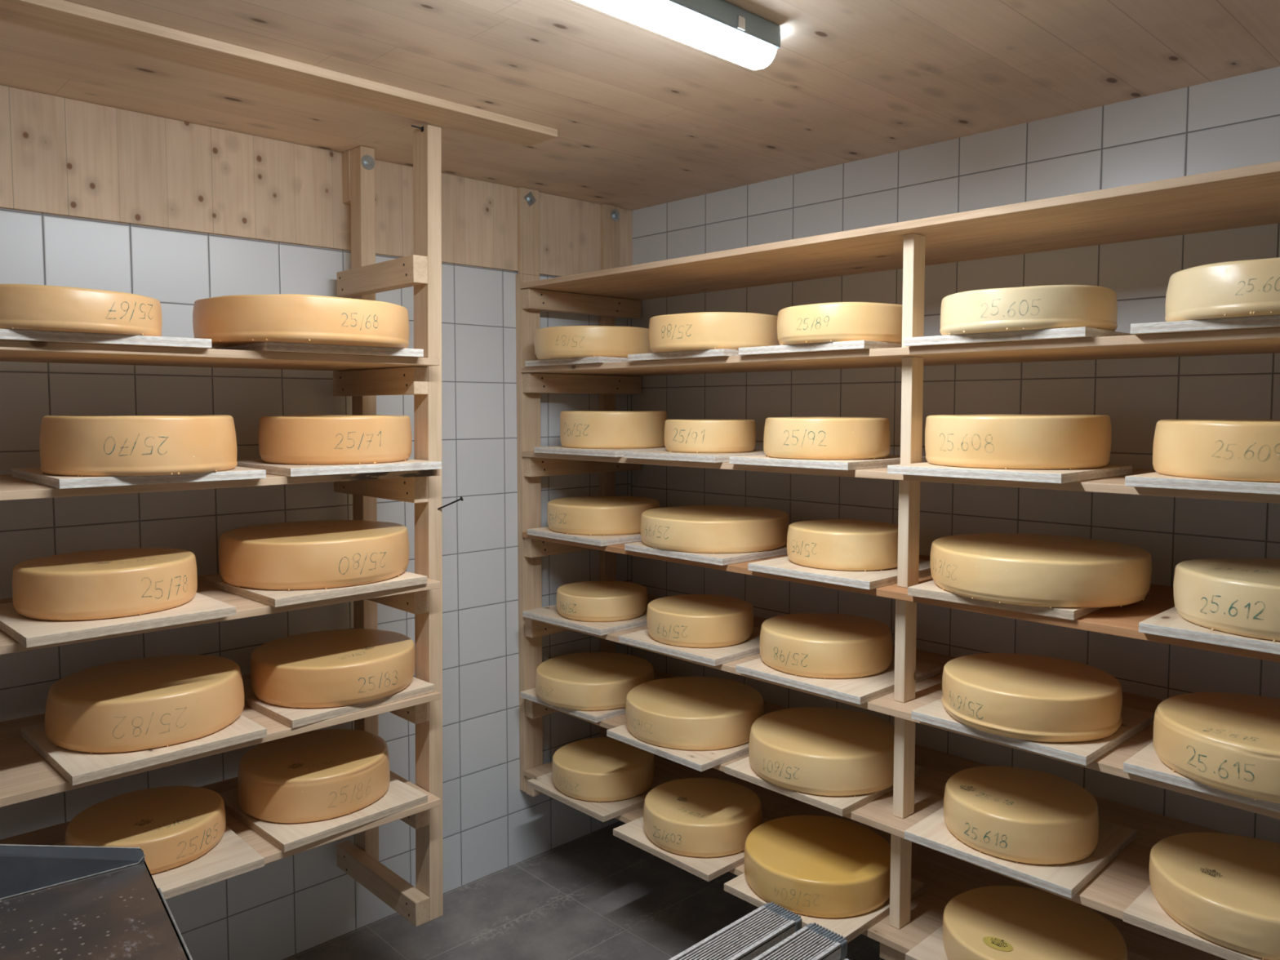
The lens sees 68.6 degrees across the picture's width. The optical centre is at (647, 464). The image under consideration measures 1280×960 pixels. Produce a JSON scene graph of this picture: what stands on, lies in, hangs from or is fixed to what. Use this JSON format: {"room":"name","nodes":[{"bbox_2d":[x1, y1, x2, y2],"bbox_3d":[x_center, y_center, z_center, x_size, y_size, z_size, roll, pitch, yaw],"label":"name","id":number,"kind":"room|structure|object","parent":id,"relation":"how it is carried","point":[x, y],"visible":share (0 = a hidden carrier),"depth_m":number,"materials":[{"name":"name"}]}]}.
{"room":"cheese aging room","nodes":[
{"label":"cheese aging room","id":0,"kind":"room"},
{"bbox_2d":[0,207,631,959],"bbox_3d":[-1.580,0.306,2.432,4.300,2.471,0.100,-3,5,-44],"label":"wall","id":1,"kind":"structure","parent":0,"point":[284,908],"depth_m":2.86,"materials":[{"name":"tile"}]},
{"bbox_2d":[0,84,632,276],"bbox_3d":[-1.540,-0.778,2.325,4.099,0.293,0.014,-3,5,-44],"label":"wood wall panel","id":2,"kind":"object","parent":1,"relation":"attached to","point":[62,156],"depth_m":2.67,"materials":[{"name":"beige wood"}]},
{"bbox_2d":[515,186,641,796],"bbox_3d":[-0.247,0.103,3.579,0.551,2.201,0.078,-3,5,-44],"label":"shelf support frame","id":3,"kind":"structure","parent":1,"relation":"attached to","point":[529,302],"depth_m":3.44,"materials":[{"name":"brown wood"}]},
{"bbox_2d":[524,754,1226,959],"bbox_3d":[0.706,1.180,2.645,0.558,0.019,2.763,-3,5,-44],"label":"shelf","id":4,"kind":"object","parent":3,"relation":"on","point":[944,877],"visible":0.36,"depth_m":2.63,"materials":[{"name":"brown wood"}]},
{"bbox_2d":[527,768,679,822],"bbox_3d":[-0.137,1.121,3.296,0.400,0.020,0.406,-3,5,-44],"label":"board","id":5,"kind":"object","parent":4,"relation":"on","point":[603,811],"visible":0.44,"depth_m":3.13,"materials":[{"name":"brown wood"}]},
{"bbox_2d":[551,737,654,803],"bbox_3d":[-0.151,1.060,3.280,0.358,0.102,0.356,-3,5,-44],"label":"cheese wheel","id":6,"kind":"object","parent":5,"relation":"on","point":[597,769],"visible":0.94,"depth_m":3.17,"materials":[{"name":"food"}]},
{"bbox_2d":[613,816,768,881],"bbox_3d":[0.177,1.144,2.916,0.400,0.020,0.402,-3,5,-44],"label":"board","id":7,"kind":"object","parent":4,"relation":"on","point":[633,833],"visible":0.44,"depth_m":2.74,"materials":[{"name":"brown wood"}]},
{"bbox_2d":[643,777,762,858],"bbox_3d":[0.171,1.083,2.900,0.366,0.102,0.366,-3,5,-44],"label":"cheese wheel","id":8,"kind":"object","parent":7,"relation":"on","point":[695,817],"visible":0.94,"depth_m":2.80,"materials":[{"name":"food"}]},
{"bbox_2d":[724,872,924,942],"bbox_3d":[0.488,1.163,2.587,0.400,0.020,0.383,-3,5,-44],"label":"board","id":9,"kind":"object","parent":4,"relation":"on","point":[850,927],"visible":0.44,"depth_m":2.42,"materials":[{"name":"brown wood"}]},
{"bbox_2d":[744,815,890,918],"bbox_3d":[0.475,1.102,2.600,0.408,0.101,0.411,-1,4,-22],"label":"cheese wheel","id":10,"kind":"object","parent":9,"relation":"on","point":[820,866],"visible":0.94,"depth_m":2.50,"materials":[{"name":"yellow food"}]},
{"bbox_2d":[905,925,1151,959],"bbox_3d":[0.909,1.184,2.241,0.400,0.020,0.420,-3,5,-44],"label":"board","id":11,"kind":"object","parent":4,"relation":"on","point":[931,948],"visible":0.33,"depth_m":2.26,"materials":[{"name":"brown wood"}]},
{"bbox_2d":[942,885,1127,959],"bbox_3d":[0.905,1.129,2.206,0.399,0.093,0.397,-2,4,-31],"label":"cheese wheel","id":12,"kind":"object","parent":11,"relation":"on","point":[989,922],"visible":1,"depth_m":2.20,"materials":[{"name":"food"}]},
{"bbox_2d":[535,669,1226,919],"bbox_3d":[0.706,0.890,2.628,0.558,0.019,2.763,-3,5,-44],"label":"shelf","id":13,"kind":"object","parent":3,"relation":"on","point":[1126,877],"visible":0.08,"depth_m":2.36,"materials":[{"name":"brown wood"}]},
{"bbox_2d":[520,687,626,722],"bbox_3d":[-0.174,0.825,3.380,0.399,0.020,0.400,3,5,44],"label":"board","id":14,"kind":"object","parent":13,"relation":"on","point":[597,716],"visible":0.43,"depth_m":3.17,"materials":[{"name":"brown wood"}]},
{"bbox_2d":[535,652,654,711],"bbox_3d":[-0.186,0.768,3.354,0.425,0.098,0.426,-3,5,-44],"label":"cheese wheel","id":15,"kind":"object","parent":14,"relation":"on","point":[583,681],"visible":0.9,"depth_m":3.22,"materials":[{"name":"food"}]},
{"bbox_2d":[606,724,749,771],"bbox_3d":[0.157,0.850,2.964,0.400,0.020,0.408,-3,5,-44],"label":"board","id":16,"kind":"object","parent":13,"relation":"on","point":[699,760],"visible":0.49,"depth_m":2.79,"materials":[{"name":"brown wood"}]},
{"bbox_2d":[625,676,764,750],"bbox_3d":[0.152,0.786,2.999,0.443,0.103,0.439,-3,5,-44],"label":"cheese wheel","id":17,"kind":"object","parent":16,"relation":"on","point":[681,713],"visible":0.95,"depth_m":2.86,"materials":[{"name":"food"}]},
{"bbox_2d":[724,756,924,816],"bbox_3d":[0.502,0.868,2.667,0.400,0.020,0.399,-3,5,-44],"label":"board","id":18,"kind":"object","parent":13,"relation":"on","point":[742,769],"visible":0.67,"depth_m":2.49,"materials":[{"name":"brown wood"}]},
{"bbox_2d":[748,706,894,796],"bbox_3d":[0.505,0.803,2.659,0.433,0.110,0.435,-3,5,-44],"label":"cheese wheel","id":19,"kind":"object","parent":18,"relation":"on","point":[823,751],"visible":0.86,"depth_m":2.52,"materials":[{"name":"food"}]},
{"bbox_2d":[904,806,1135,898],"bbox_3d":[0.900,0.892,2.265,0.393,0.020,0.400,3,5,45],"label":"board","id":20,"kind":"object","parent":13,"relation":"on","point":[1067,880],"visible":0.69,"depth_m":2.14,"materials":[{"name":"brown wood"}]},
{"bbox_2d":[943,765,1098,866],"bbox_3d":[0.892,0.831,2.247,0.346,0.104,0.347,-3,5,-44],"label":"cheese wheel","id":21,"kind":"object","parent":20,"relation":"on","point":[1017,815],"visible":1,"depth_m":2.15,"materials":[{"name":"food"}]},
{"bbox_2d":[1122,884,1262,959],"bbox_3d":[1.246,0.914,1.892,0.400,0.020,0.404,-3,5,-44],"label":"board","id":22,"kind":"object","parent":13,"relation":"on","point":[1145,913],"visible":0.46,"depth_m":1.85,"materials":[{"name":"brown wood"}]},
{"bbox_2d":[1148,832,1279,959],"bbox_3d":[1.225,0.861,1.886,0.380,0.086,0.383,-3,5,-44],"label":"cheese wheel","id":23,"kind":"object","parent":22,"relation":"on","point":[1223,888],"visible":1,"depth_m":1.85,"materials":[{"name":"food"}]},
{"bbox_2d":[520,160,1279,300],"bbox_3d":[0.706,-0.588,2.539,0.558,0.019,2.763,-3,5,-44],"label":"shelf","id":24,"kind":"object","parent":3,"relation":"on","point":[1248,196],"visible":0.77,"depth_m":2.33,"materials":[{"name":"brown wood"}]},
{"bbox_2d":[520,327,1279,376],"bbox_3d":[0.706,-0.291,2.557,0.558,0.019,2.763,-3,5,-44],"label":"shelf","id":25,"kind":"object","parent":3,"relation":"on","point":[1256,340],"visible":0.97,"depth_m":2.28,"materials":[{"name":"brown wood"}]},
{"bbox_2d":[524,356,633,366],"bbox_3d":[-0.148,-0.355,3.297,0.400,0.020,0.397,-3,5,-44],"label":"board","id":26,"kind":"object","parent":25,"relation":"on","point":[588,360],"visible":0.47,"depth_m":3.11,"materials":[{"name":"brown wood"}]},
{"bbox_2d":[533,325,652,359],"bbox_3d":[-0.183,-0.413,3.244,0.408,0.103,0.408,-3,4,-37],"label":"cheese wheel","id":27,"kind":"object","parent":26,"relation":"on","point":[564,341],"visible":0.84,"depth_m":3.06,"materials":[{"name":"food"}]},
{"bbox_2d":[627,348,746,361],"bbox_3d":[0.221,-0.332,2.908,0.400,0.020,0.395,-3,5,-44],"label":"board","id":28,"kind":"object","parent":25,"relation":"on","point":[720,352],"visible":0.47,"depth_m":2.74,"materials":[{"name":"brown wood"}]},
{"bbox_2d":[648,311,779,352],"bbox_3d":[0.205,-0.390,2.841,0.397,0.106,0.396,3,4,38],"label":"cheese wheel","id":29,"kind":"object","parent":28,"relation":"on","point":[702,331],"visible":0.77,"depth_m":2.67,"materials":[{"name":"food"}]},
{"bbox_2d":[738,340,902,355],"bbox_3d":[0.536,-0.312,2.584,0.400,0.020,0.404,-3,5,-44],"label":"board","id":30,"kind":"object","parent":25,"relation":"on","point":[855,344],"visible":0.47,"depth_m":2.41,"materials":[{"name":"brown wood"}]},
{"bbox_2d":[777,302,902,345],"bbox_3d":[0.524,-0.368,2.512,0.353,0.099,0.353,-3,5,-44],"label":"cheese wheel","id":31,"kind":"object","parent":30,"relation":"on","point":[835,322],"visible":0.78,"depth_m":2.36,"materials":[{"name":"food"}]},
{"bbox_2d":[903,326,1133,346],"bbox_3d":[0.897,-0.290,2.212,0.400,0.020,0.418,-3,5,-44],"label":"board","id":32,"kind":"object","parent":25,"relation":"on","point":[1084,331],"visible":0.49,"depth_m":2.04,"materials":[{"name":"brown wood"}]},
{"bbox_2d":[939,284,1117,335],"bbox_3d":[0.870,-0.343,2.154,0.378,0.092,0.378,-3,5,-44],"label":"cheese wheel","id":33,"kind":"object","parent":32,"relation":"on","point":[1048,306],"visible":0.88,"depth_m":1.99,"materials":[{"name":"yellow food"}]},
{"bbox_2d":[1130,315,1279,334],"bbox_3d":[1.241,-0.269,1.852,0.400,0.020,0.405,-3,5,-44],"label":"board","id":34,"kind":"object","parent":25,"relation":"on","point":[1269,321],"visible":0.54,"depth_m":1.76,"materials":[{"name":"brown wood"}]},
{"bbox_2d":[1164,257,1279,321],"bbox_3d":[1.214,-0.326,1.796,0.390,0.101,0.388,-3,5,-44],"label":"cheese wheel","id":35,"kind":"object","parent":34,"relation":"on","point":[1249,287],"visible":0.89,"depth_m":1.70,"materials":[{"name":"yellow food"}]},
{"bbox_2d":[521,451,1279,503],"bbox_3d":[0.706,0.010,2.575,0.558,0.019,2.763,-3,5,-44],"label":"shelf","id":36,"kind":"object","parent":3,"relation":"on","point":[1116,484],"visible":0.41,"depth_m":2.17,"materials":[{"name":"brown wood"}]},
{"bbox_2d":[533,445,666,457],"bbox_3d":[-0.103,-0.051,3.259,0.400,0.020,0.425,-3,5,-44],"label":"board","id":37,"kind":"object","parent":36,"relation":"on","point":[560,449],"visible":0.56,"depth_m":3.09,"materials":[{"name":"brown wood"}]},
{"bbox_2d":[560,410,667,448],"bbox_3d":[-0.117,-0.126,3.287,0.376,0.126,0.375,-3,5,-44],"label":"cheese wheel","id":38,"kind":"object","parent":37,"relation":"on","point":[592,429],"visible":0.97,"depth_m":3.12,"materials":[{"name":"food"}]},
{"bbox_2d":[728,454,928,470],"bbox_3d":[0.508,-0.013,2.616,0.400,0.020,0.391,-3,5,-44],"label":"board","id":39,"kind":"object","parent":36,"relation":"on","point":[758,460],"visible":0.52,"depth_m":2.45,"materials":[{"name":"brown wood"}]},
{"bbox_2d":[763,417,890,460],"bbox_3d":[0.496,-0.077,2.599,0.344,0.111,0.346,-3,5,-44],"label":"cheese wheel","id":40,"kind":"object","parent":39,"relation":"on","point":[851,438],"visible":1,"depth_m":2.45,"materials":[{"name":"food"}]},
{"bbox_2d":[887,462,1132,483],"bbox_3d":[0.852,0.012,2.208,0.400,0.020,0.407,-3,5,-44],"label":"board","id":41,"kind":"object","parent":36,"relation":"on","point":[926,468],"visible":0.74,"depth_m":2.06,"materials":[{"name":"brown wood"}]},
{"bbox_2d":[924,413,1111,470],"bbox_3d":[0.875,-0.060,2.235,0.409,0.120,0.411,-1,4,-14],"label":"cheese wheel","id":42,"kind":"object","parent":41,"relation":"on","point":[987,441],"visible":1,"depth_m":2.06,"materials":[{"name":"food"}]},
{"bbox_2d":[1124,471,1279,494],"bbox_3d":[1.232,0.033,1.854,0.400,0.020,0.405,-3,5,-44],"label":"board","id":43,"kind":"object","parent":36,"relation":"on","point":[1156,480],"visible":0.55,"depth_m":1.77,"materials":[{"name":"brown wood"}]},
{"bbox_2d":[1152,419,1279,482],"bbox_3d":[1.232,-0.033,1.856,0.409,0.111,0.410,-3,5,-44],"label":"cheese wheel","id":44,"kind":"object","parent":43,"relation":"on","point":[1229,450],"visible":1,"depth_m":1.75,"materials":[{"name":"food"}]},
{"bbox_2d":[522,531,1279,662],"bbox_3d":[0.706,0.301,2.592,0.558,0.019,2.763,-3,5,-44],"label":"shelf","id":45,"kind":"object","parent":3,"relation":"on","point":[1123,620],"visible":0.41,"depth_m":2.12,"materials":[{"name":"brown wood"}]},
{"bbox_2d":[527,526,641,546],"bbox_3d":[-0.143,0.238,3.321,0.400,0.020,0.400,-3,5,-44],"label":"board","id":46,"kind":"object","parent":45,"relation":"on","point":[599,540],"visible":0.44,"depth_m":3.14,"materials":[{"name":"brown wood"}]},
{"bbox_2d":[546,496,659,535],"bbox_3d":[-0.153,0.177,3.334,0.399,0.100,0.398,2,4,30],"label":"cheese wheel","id":47,"kind":"object","parent":46,"relation":"on","point":[580,515],"visible":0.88,"depth_m":3.17,"materials":[{"name":"food"}]},
{"bbox_2d":[624,541,786,565],"bbox_3d":[0.215,0.260,2.952,0.400,0.020,0.411,-3,5,-44],"label":"board","id":48,"kind":"object","parent":45,"relation":"on","point":[722,559],"visible":0.49,"depth_m":2.77,"materials":[{"name":"brown wood"}]},
{"bbox_2d":[640,505,788,553],"bbox_3d":[0.215,0.200,2.978,0.468,0.097,0.469,-3,5,-44],"label":"cheese wheel","id":49,"kind":"object","parent":48,"relation":"on","point":[705,529],"visible":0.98,"depth_m":2.80,"materials":[{"name":"food"}]},
{"bbox_2d":[747,555,931,589],"bbox_3d":[0.557,0.281,2.589,0.400,0.020,0.389,-3,5,-44],"label":"board","id":50,"kind":"object","parent":45,"relation":"on","point":[868,580],"visible":0.46,"depth_m":2.45,"materials":[{"name":"brown wood"}]},
{"bbox_2d":[786,519,897,571],"bbox_3d":[0.554,0.219,2.607,0.325,0.104,0.325,-3,4,-37],"label":"cheese wheel","id":51,"kind":"object","parent":50,"relation":"on","point":[839,544],"visible":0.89,"depth_m":2.48,"materials":[{"name":"food"}]},
{"bbox_2d":[907,580,1102,620],"bbox_3d":[0.899,0.301,2.254,0.384,0.020,0.400,3,5,44],"label":"board","id":52,"kind":"object","parent":45,"relation":"on","point":[930,589],"visible":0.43,"depth_m":2.10,"materials":[{"name":"brown wood"}]},
{"bbox_2d":[929,533,1151,608],"bbox_3d":[0.922,0.242,2.223,0.480,0.102,0.482,-3,5,-44],"label":"cheese wheel","id":53,"kind":"object","parent":52,"relation":"on","point":[1034,570],"visible":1,"depth_m":2.05,"materials":[{"name":"food"}]},
{"bbox_2d":[1138,606,1279,654],"bbox_3d":[1.264,0.325,1.867,0.400,0.020,0.403,-3,5,-44],"label":"board","id":54,"kind":"object","parent":45,"relation":"on","point":[1168,623],"visible":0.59,"depth_m":1.81,"materials":[{"name":"brown wood"}]},
{"bbox_2d":[1173,558,1279,641],"bbox_3d":[1.254,0.262,1.855,0.373,0.108,0.372,-2,4,-30],"label":"cheese wheel","id":55,"kind":"object","parent":54,"relation":"on","point":[1234,596],"visible":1,"depth_m":1.79,"materials":[{"name":"yellow food"}]},
{"bbox_2d":[522,594,1279,819],"bbox_3d":[0.706,0.593,2.610,0.558,0.019,2.763,-3,5,-44],"label":"shelf","id":56,"kind":"object","parent":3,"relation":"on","point":[928,691],"visible":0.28,"depth_m":2.34,"materials":[{"name":"brown wood"}]},
{"bbox_2d":[522,604,648,635],"bbox_3d":[-0.157,0.529,3.336,0.407,0.020,0.400,3,5,44],"label":"board","id":57,"kind":"object","parent":56,"relation":"on","point":[550,614],"visible":0.49,"depth_m":3.17,"materials":[{"name":"brown wood"}]},
{"bbox_2d":[556,581,647,622],"bbox_3d":[-0.159,0.477,3.300,0.318,0.089,0.317,-2,4,-30],"label":"cheese wheel","id":58,"kind":"object","parent":57,"relation":"on","point":[584,601],"visible":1,"depth_m":3.19,"materials":[{"name":"food"}]},
{"bbox_2d":[618,626,760,666],"bbox_3d":[0.193,0.551,2.973,0.402,0.020,0.400,3,5,45],"label":"board","id":59,"kind":"object","parent":56,"relation":"on","point":[714,656],"visible":0.49,"depth_m":2.81,"materials":[{"name":"brown wood"}]},
{"bbox_2d":[646,594,753,648],"bbox_3d":[0.168,0.490,2.966,0.336,0.102,0.337,-3,5,-44],"label":"cheese wheel","id":60,"kind":"object","parent":59,"relation":"on","point":[686,620],"visible":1,"depth_m":2.84,"materials":[{"name":"food"}]},
{"bbox_2d":[735,656,941,704],"bbox_3d":[0.534,0.572,2.625,0.400,0.020,0.408,-3,5,-44],"label":"board","id":61,"kind":"object","parent":56,"relation":"on","point":[859,691],"visible":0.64,"depth_m":2.49,"materials":[{"name":"brown wood"}]},
{"bbox_2d":[759,613,893,679],"bbox_3d":[0.505,0.507,2.663,0.369,0.106,0.368,-2,4,-29],"label":"cheese wheel","id":62,"kind":"object","parent":61,"relation":"on","point":[824,646],"visible":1,"depth_m":2.54,"materials":[{"name":"food"}]},
{"bbox_2d":[911,698,1154,765],"bbox_3d":[0.913,0.596,2.224,0.400,0.020,0.406,-3,5,-43],"label":"board","id":63,"kind":"object","parent":56,"relation":"on","point":[1134,721],"visible":0.47,"depth_m":2.08,"materials":[{"name":"brown wood"}]},
{"bbox_2d":[941,653,1122,742],"bbox_3d":[0.894,0.537,2.195,0.390,0.101,0.392,-3,5,-44],"label":"cheese wheel","id":64,"kind":"object","parent":63,"relation":"on","point":[1020,696],"visible":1,"depth_m":2.07,"materials":[{"name":"food"}]},
{"bbox_2d":[1123,741,1279,813],"bbox_3d":[1.252,0.615,1.902,0.400,0.020,0.405,-3,5,-44],"label":"board","id":65,"kind":"object","parent":56,"relation":"on","point":[1145,763],"visible":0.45,"depth_m":1.85,"materials":[{"name":"brown wood"}]},
{"bbox_2d":[1153,692,1279,803],"bbox_3d":[1.230,0.556,1.865,0.393,0.101,0.395,-3,5,-44],"label":"cheese wheel","id":66,"kind":"object","parent":65,"relation":"on","point":[1227,742],"visible":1,"depth_m":1.81,"materials":[{"name":"food"}]},
{"bbox_2d":[282,821,884,959],"bbox_3d":[-0.020,1.666,0.888,4.100,0.060,4.400,-3,5,-44],"label":"floor","id":67,"kind":"structure","parent":0,"point":[597,895],"depth_m":3.12,"materials":[{"name":"stone"}]},
{"bbox_2d":[0,844,192,959],"bbox_3d":[-1.029,1.056,1.235,0.800,1.116,0.724,-3,4,-37],"label":"cart","id":68,"kind":"object","parent":67,"relation":"on","point":[57,902],"visible":1,"depth_m":1.57,"materials":[{"name":"metal"}]},
{"bbox_2d":[333,124,463,926],"bbox_3d":[-0.746,0.164,2.748,0.137,2.223,0.559,-3,5,-44],"label":"support frame","id":69,"kind":"object","parent":67,"relation":"on","point":[422,904],"visible":0.7,"depth_m":2.62,"materials":[{"name":"brown wood"}]},
{"bbox_2d":[0,339,439,371],"bbox_3d":[-1.279,-0.255,2.191,1.488,0.019,0.545,-3,5,-44],"label":"shelf","id":70,"kind":"object","parent":69,"relation":"on","point":[10,350],"visible":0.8,"depth_m":2.20,"materials":[{"name":"brown wood"}]},
{"bbox_2d":[0,328,211,348],"bbox_3d":[-1.309,-0.268,2.071,0.510,0.020,0.460,-3,5,-44],"label":"board","id":71,"kind":"object","parent":70,"relation":"on","point":[5,334],"visible":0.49,"depth_m":1.93,"materials":[{"name":"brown wood"}]},
{"bbox_2d":[0,284,162,336],"bbox_3d":[-1.260,-0.319,2.007,0.399,0.088,0.402,-3,5,-44],"label":"cheese wheel","id":72,"kind":"object","parent":71,"relation":"on","point":[32,307],"visible":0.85,"depth_m":1.86,"materials":[{"name":"yellow food"}]},
{"bbox_2d":[214,342,423,357],"bbox_3d":[-0.887,-0.292,2.471,0.406,0.020,0.460,-3,5,-43],"label":"board","id":73,"kind":"object","parent":70,"relation":"on","point":[263,346],"visible":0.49,"depth_m":2.28,"materials":[{"name":"brown wood"}]},
{"bbox_2d":[192,293,408,348],"bbox_3d":[-0.868,-0.350,2.381,0.510,0.107,0.512,2,4,26],"label":"cheese wheel","id":74,"kind":"object","parent":73,"relation":"on","point":[228,321],"visible":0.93,"depth_m":2.16,"materials":[{"name":"yellow"}]},
{"bbox_2d":[0,469,439,500],"bbox_3d":[-1.280,0.039,2.207,1.484,0.019,0.545,-3,5,-44],"label":"shelf","id":75,"kind":"object","parent":69,"relation":"on","point":[11,488],"visible":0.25,"depth_m":2.09,"materials":[{"name":"brown wood"}]},
{"bbox_2d":[12,466,266,488],"bbox_3d":[-1.189,0.020,2.191,0.414,0.020,0.460,-3,5,-44],"label":"board","id":76,"kind":"object","parent":75,"relation":"on","point":[31,474],"visible":0.71,"depth_m":2.02,"materials":[{"name":"brown wood"}]},
{"bbox_2d":[39,414,237,476],"bbox_3d":[-1.144,-0.049,2.131,0.394,0.126,0.393,-3,5,-44],"label":"cheese wheel","id":77,"kind":"object","parent":76,"relation":"on","point":[82,446],"visible":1,"depth_m":1.97,"materials":[{"name":"yellow"}]},
{"bbox_2d":[236,458,441,476],"bbox_3d":[-0.854,0.000,2.523,0.409,0.020,0.460,-3,5,-44],"label":"board","id":78,"kind":"object","parent":75,"relation":"on","point":[289,470],"visible":0.53,"depth_m":2.35,"materials":[{"name":"brown wood"}]},
{"bbox_2d":[257,414,412,465],"bbox_3d":[-0.834,-0.072,2.525,0.391,0.125,0.389,-2,4,-34],"label":"cheese wheel","id":79,"kind":"object","parent":78,"relation":"on","point":[294,439],"visible":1,"depth_m":2.36,"materials":[{"name":"yellow food"}]},
{"bbox_2d":[0,573,439,654],"bbox_3d":[-1.281,0.344,2.224,1.480,0.019,0.545,-3,5,-44],"label":"shelf","id":80,"kind":"object","parent":69,"relation":"on","point":[245,607],"visible":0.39,"depth_m":2.26,"materials":[{"name":"brown wood"}]},
{"bbox_2d":[0,592,236,648],"bbox_3d":[-1.218,0.330,2.120,0.420,0.020,0.405,3,5,44],"label":"board","id":81,"kind":"object","parent":80,"relation":"on","point":[28,632],"visible":0.67,"depth_m":1.98,"materials":[{"name":"brown wood"}]},
{"bbox_2d":[12,547,197,621],"bbox_3d":[-1.224,0.266,2.134,0.360,0.107,0.360,3,4,40],"label":"cheese wheel","id":82,"kind":"object","parent":81,"relation":"on","point":[114,583],"visible":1,"depth_m":2.01,"materials":[{"name":"yellow"}]},
{"bbox_2d":[204,571,427,607],"bbox_3d":[-0.881,0.307,2.498,0.420,0.020,0.416,3,5,44],"label":"board","id":83,"kind":"object","parent":80,"relation":"on","point":[275,598],"visible":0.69,"depth_m":2.33,"materials":[{"name":"brown wood"}]},
{"bbox_2d":[218,520,408,591],"bbox_3d":[-0.887,0.235,2.525,0.480,0.121,0.482,-3,5,-44],"label":"cheese wheel","id":84,"kind":"object","parent":83,"relation":"on","point":[317,554],"visible":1,"depth_m":2.34,"materials":[{"name":"yellow"}]},
{"bbox_2d":[0,673,440,807],"bbox_3d":[-1.283,0.648,2.241,1.476,0.019,0.545,-3,5,-44],"label":"shelf","id":85,"kind":"object","parent":69,"relation":"on","point":[25,775],"visible":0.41,"depth_m":2.12,"materials":[{"name":"brown wood"}]},
{"bbox_2d":[21,714,266,785],"bbox_3d":[-1.185,0.630,2.211,0.420,0.020,0.403,3,5,44],"label":"board","id":86,"kind":"object","parent":85,"relation":"on","point":[76,767],"visible":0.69,"depth_m":2.06,"materials":[{"name":"brown wood"}]},
{"bbox_2d":[44,654,244,754],"bbox_3d":[-1.190,0.559,2.241,0.419,0.118,0.416,-2,4,-31],"label":"cheese wheel","id":87,"kind":"object","parent":86,"relation":"on","point":[147,703],"visible":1,"depth_m":2.11,"materials":[{"name":"yellow"}]},
{"bbox_2d":[242,677,435,728],"bbox_3d":[-0.870,0.609,2.556,0.420,0.020,0.405,3,5,43],"label":"board","id":88,"kind":"object","parent":85,"relation":"on","point":[292,717],"visible":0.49,"depth_m":2.38,"materials":[{"name":"brown wood"}]},
{"bbox_2d":[250,628,415,708],"bbox_3d":[-0.846,0.545,2.547,0.423,0.110,0.422,3,5,42],"label":"cheese wheel","id":89,"kind":"object","parent":88,"relation":"on","point":[336,668],"visible":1,"depth_m":2.41,"materials":[{"name":"yellow food"}]},
{"bbox_2d":[0,770,440,864],"bbox_3d":[-1.284,0.943,2.257,1.472,0.019,0.545,-3,5,-44],"label":"shelf","id":90,"kind":"object","parent":69,"relation":"on","point":[55,834],"visible":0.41,"depth_m":2.37,"materials":[{"name":"brown wood"}]},
{"bbox_2d":[51,825,264,899],"bbox_3d":[-1.182,0.926,2.201,0.402,0.020,0.420,-3,5,-44],"label":"board","id":91,"kind":"object","parent":90,"relation":"on","point":[232,856],"visible":0.29,"depth_m":2.15,"materials":[{"name":"brown wood"}]},
{"bbox_2d":[65,786,226,874],"bbox_3d":[-1.191,0.871,2.242,0.336,0.086,0.334,1,4,15],"label":"cheese wheel","id":92,"kind":"object","parent":91,"relation":"on","point":[173,826],"visible":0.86,"depth_m":2.19,"materials":[{"name":"yellow food"}]},
{"bbox_2d":[218,776,427,852],"bbox_3d":[-0.885,0.905,2.547,0.420,0.020,0.402,3,5,44],"label":"board","id":93,"kind":"object","parent":90,"relation":"on","point":[399,797],"visible":0.49,"depth_m":2.40,"materials":[{"name":"brown wood"}]},
{"bbox_2d":[237,728,390,823],"bbox_3d":[-0.901,0.836,2.551,0.388,0.119,0.391,-1,4,-23],"label":"cheese wheel","id":94,"kind":"object","parent":93,"relation":"on","point":[317,775],"visible":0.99,"depth_m":2.43,"materials":[{"name":"yellow"}]},
{"bbox_2d":[668,902,848,959],"bbox_3d":[0.200,1.316,2.031,0.484,0.501,0.664,-3,5,-44],"label":"step stool","id":95,"kind":"object","parent":67,"relation":"on","point":[770,931],"visible":1,"depth_m":2.10,"materials":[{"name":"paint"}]},
{"bbox_2d":[880,233,925,959],"bbox_3d":[0.807,0.481,2.503,0.515,2.111,0.080,-3,5,-44],"label":"upright","id":96,"kind":"object","parent":67,"relation":"on","point":[913,256],"visible":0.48,"depth_m":2.35,"materials":[{"name":"brown wood"}]},
{"bbox_2d":[0,0,1279,210],"bbox_3d":[-0.020,-0.880,0.736,4.300,0.100,4.600,-3,5,-44],"label":"ceiling","id":97,"kind":"structure","parent":0,"point":[642,117],"depth_m":2.20,"materials":[{"name":"beige wood"}]},
{"bbox_2d":[0,0,557,146],"bbox_3d":[-1.039,-0.894,1.981,2.055,0.022,0.135,-3,5,-44],"label":"trim","id":98,"kind":"structure","parent":97,"relation":"attached to","point":[62,17],"depth_m":2.10,"materials":[{"name":"brown wood"}]},
{"bbox_2d":[573,0,780,70],"bbox_3d":[-0.089,-0.844,1.641,0.959,0.080,0.098,-3,5,-44],"label":"strip light","id":99,"kind":"object","parent":97,"relation":"attached to","point":[721,28],"visible":1,"depth_m":1.80,"materials":[{"name":"white plastic"}]},
{"bbox_2d":[630,66,1279,843],"bbox_3d":[1.528,0.318,2.230,0.100,2.471,4.500,-3,5,-44],"label":"wall","id":100,"kind":"structure","parent":0,"point":[1233,122],"depth_m":2.65,"materials":[{"name":"tile"}]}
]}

